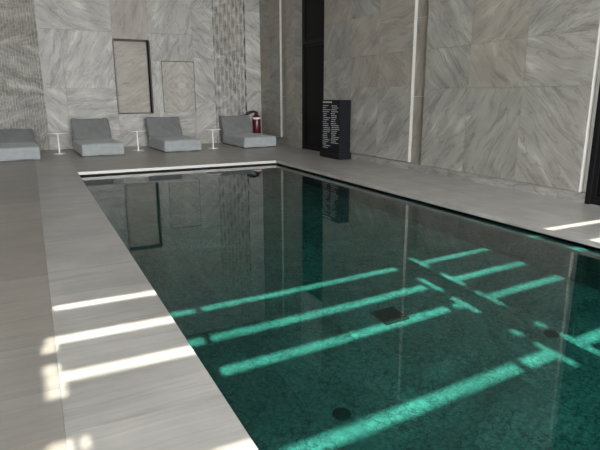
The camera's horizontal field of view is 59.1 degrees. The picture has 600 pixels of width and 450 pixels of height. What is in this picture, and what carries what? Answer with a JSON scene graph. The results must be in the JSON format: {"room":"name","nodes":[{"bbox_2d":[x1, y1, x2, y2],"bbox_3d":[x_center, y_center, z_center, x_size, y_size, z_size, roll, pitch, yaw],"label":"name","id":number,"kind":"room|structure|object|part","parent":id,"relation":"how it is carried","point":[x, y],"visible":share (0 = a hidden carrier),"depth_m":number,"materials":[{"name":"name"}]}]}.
{"room":"indoor swimming pool","nodes":[
{"label":"indoor swimming pool","id":0,"kind":"room"},
{"bbox_2d":[0,0,261,149],"bbox_3d":[-6.766,-5.489,15.372,12.800,6.550,0.712,-7,15,-26],"label":"wall","id":1,"kind":"structure","parent":0,"point":[125,63],"depth_m":16.05,"materials":[{"name":"stone"}]},
{"bbox_3d":[-8.045,-5.275,14.398,1.620,6.500,0.070,-7,15,-26],"label":"fluted panel","id":2,"kind":"part","parent":1,"relation":"part of","materials":[{"name":"stone"}]},
{"bbox_3d":[-3.833,-4.363,16.750,1.000,1.540,0.001,-7,15,-26],"label":"hatch panel","id":3,"kind":"part","parent":1,"relation":"part of","materials":[{"name":"grey stone"}]},
{"bbox_3d":[-2.312,-5.968,17.198,1.095,6.500,0.110,-7,15,-26],"label":"fluted panel","id":4,"kind":"part","parent":1,"relation":"part of","materials":[{"name":"stone"}]},
{"bbox_2d":[0,143,599,449],"bbox_3d":[0.074,1.608,3.128,13.100,1.600,31.300,-7,15,-26],"label":"floor","id":5,"kind":"structure","parent":0,"point":[92,357],"depth_m":3.88,"materials":[{"name":"tile"}]},
{"bbox_2d":[0,128,40,161],"bbox_3d":[-7.285,-2.060,13.477,1.081,0.682,2.038,-8,16,-28],"label":"lounger","id":6,"kind":"object","parent":5,"relation":"on","point":[16,145],"visible":1,"depth_m":12.90,"materials":[{"name":"grey fabric"}]},
{"bbox_3d":[-7.633,-2.261,14.065,1.050,0.566,0.618,-8,16,-28],"label":"backrest","id":7,"kind":"part","parent":6,"relation":"part of","materials":[{"name":"fabric"}]},
{"bbox_3d":[-7.257,-1.900,13.463,1.081,0.361,1.921,-8,16,-28],"label":"seat","id":8,"kind":"part","parent":6,"relation":"part of","materials":[{"name":"fabric"}]},
{"bbox_2d":[47,132,67,153],"bbox_3d":[-6.561,-2.224,14.375,0.510,0.573,0.510,-7,15,-26],"label":"side table","id":9,"kind":"object","parent":5,"relation":"on","point":[57,133],"visible":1,"depth_m":14.33,"materials":[{"name":"white paint"}]},
{"bbox_2d":[70,118,123,156],"bbox_3d":[-5.633,-2.453,14.610,1.079,0.904,2.218,-7,15,-28],"label":"lounger","id":10,"kind":"object","parent":5,"relation":"on","point":[91,137],"visible":1,"depth_m":14.89,"materials":[{"name":"grey fabric"}]},
{"bbox_3d":[-6.066,-2.743,15.347,1.044,0.686,0.427,-7,15,-28],"label":"backrest","id":11,"kind":"part","parent":10,"relation":"part of","materials":[{"name":"fabric"}]},
{"bbox_3d":[-5.562,-2.169,14.546,1.079,0.368,1.924,-7,15,-28],"label":"seat","id":12,"kind":"part","parent":10,"relation":"part of","materials":[{"name":"fabric"}]},
{"bbox_2d":[128,130,145,150],"bbox_3d":[-4.673,-2.434,15.225,0.510,0.573,0.510,-7,15,-26],"label":"side table","id":13,"kind":"object","parent":5,"relation":"on","point":[136,131],"visible":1,"depth_m":15.16,"materials":[{"name":"white paint"}]},
{"bbox_2d":[146,116,200,152],"bbox_3d":[-3.782,-2.714,15.659,1.082,0.908,2.209,-7,15,-28],"label":"lounger","id":14,"kind":"object","parent":5,"relation":"on","point":[164,134],"visible":1,"depth_m":15.81,"materials":[{"name":"grey fabric"}]},
{"bbox_3d":[-4.214,-2.999,16.390,1.049,0.697,0.429,-7,15,-28],"label":"backrest","id":15,"kind":"part","parent":14,"relation":"part of","materials":[{"name":"fabric"}]},
{"bbox_3d":[-3.711,-2.426,15.596,1.082,0.359,1.916,-7,15,-28],"label":"seat","id":16,"kind":"part","parent":14,"relation":"part of","materials":[{"name":"fabric"}]},
{"bbox_2d":[204,128,220,148],"bbox_3d":[-2.603,-2.580,15.805,0.510,0.573,0.510,-7,15,-26],"label":"side table","id":17,"kind":"object","parent":5,"relation":"on","point":[212,129],"visible":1,"depth_m":15.77,"materials":[{"name":"white paint"}]},
{"bbox_2d":[219,115,275,148],"bbox_3d":[-1.698,-2.999,16.806,1.080,0.911,2.215,-7,15,-27],"label":"lounger","id":18,"kind":"object","parent":5,"relation":"on","point":[236,131],"visible":1,"depth_m":16.87,"materials":[{"name":"grey fabric"}]},
{"bbox_3d":[-2.116,-3.288,17.546,1.052,0.697,0.433,-7,15,-27],"label":"backrest","id":19,"kind":"part","parent":18,"relation":"part of","materials":[{"name":"fabric"}]},
{"bbox_3d":[-1.628,-2.711,16.742,1.080,0.362,1.922,-7,15,-27],"label":"seat","id":20,"kind":"part","parent":18,"relation":"part of","materials":[{"name":"fabric"}]},
{"bbox_2d":[245,110,260,133],"bbox_3d":[-1.603,-3.357,17.970,0.567,1.059,0.279,-7,15,-26],"label":"fire extinguisher","id":21,"kind":"object","parent":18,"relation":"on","point":[256,118],"visible":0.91,"depth_m":17.89,"materials":[{"name":"red paint"}]},
{"bbox_2d":[320,100,350,159],"bbox_3d":[0.878,-2.392,13.200,0.350,1.420,0.980,-7,15,-26],"label":"sign","id":22,"kind":"object","parent":5,"relation":"on","point":[336,114],"visible":1,"depth_m":12.92,"materials":[{"name":"black"}]},
{"bbox_2d":[77,160,599,449],"bbox_3d":[0.720,0.811,5.619,4.715,1.230,14.990,-7,15,-26],"label":"swimming pool","id":23,"kind":"object","parent":5,"relation":"in","point":[327,313],"visible":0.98,"depth_m":4.05,"materials":[{"name":"liquid"}]},
{"bbox_2d":[259,0,599,192],"bbox_3d":[5.545,-2.933,4.611,0.650,6.500,30.300,-7,15,-26],"label":"wall","id":24,"kind":"structure","parent":0,"point":[502,89],"depth_m":9.54,"materials":[{"name":"stone"}]},
{"bbox_3d":[-0.942,-6.034,16.927,0.085,6.247,1.577,-7,15,-26],"label":"stone panel","id":25,"kind":"part","parent":24,"relation":"part of","materials":[{"name":"grey stone"}]},
{"bbox_3d":[-0.152,-5.657,15.389,0.085,6.257,1.077,-7,15,-26],"label":"stone panel","id":26,"kind":"part","parent":24,"relation":"part of","materials":[{"name":"grey stone"}]},
{"bbox_2d":[302,0,323,151],"bbox_3d":[0.458,-4.147,14.543,0.120,4.200,1.550,-7,15,-26],"label":"door","id":27,"kind":"structure","parent":24,"relation":"in","point":[312,10],"depth_m":14.73,"materials":[{"name":"black metal"}]},
{"bbox_3d":[0.464,-5.577,14.201,0.020,1.120,1.410,-7,15,-26],"label":"transom pane","id":28,"kind":"part","parent":27,"relation":"part of","materials":[{"name":"black glass"}]},
{"bbox_3d":[1.470,-4.779,11.912,0.085,6.332,3.642,-7,15,-26],"label":"stone panel","id":29,"kind":"part","parent":24,"relation":"part of","materials":[{"name":"grey stone"}]},
{"bbox_2d":[276,136,585,202],"bbox_3d":[5.396,0.143,5.220,0.208,0.233,30.198,-7,15,-26],"label":"baseboard","id":30,"kind":"structure","parent":24,"relation":"attached to","point":[558,193],"depth_m":9.54,"materials":[{"name":"stone"}]},
{"bbox_3d":[3.258,-3.934,8.432,0.085,6.342,3.527,-7,15,-26],"label":"stone panel","id":31,"kind":"part","parent":24,"relation":"part of","materials":[{"name":"grey stone"}]},
{"bbox_2d":[584,84,599,205],"bbox_3d":[4.627,-2.118,6.142,0.120,4.200,2.240,-7,15,-26],"label":"door","id":32,"kind":"structure","parent":24,"relation":"in","point":[592,196],"depth_m":7.40,"materials":[{"name":"black metal"}]}
]}

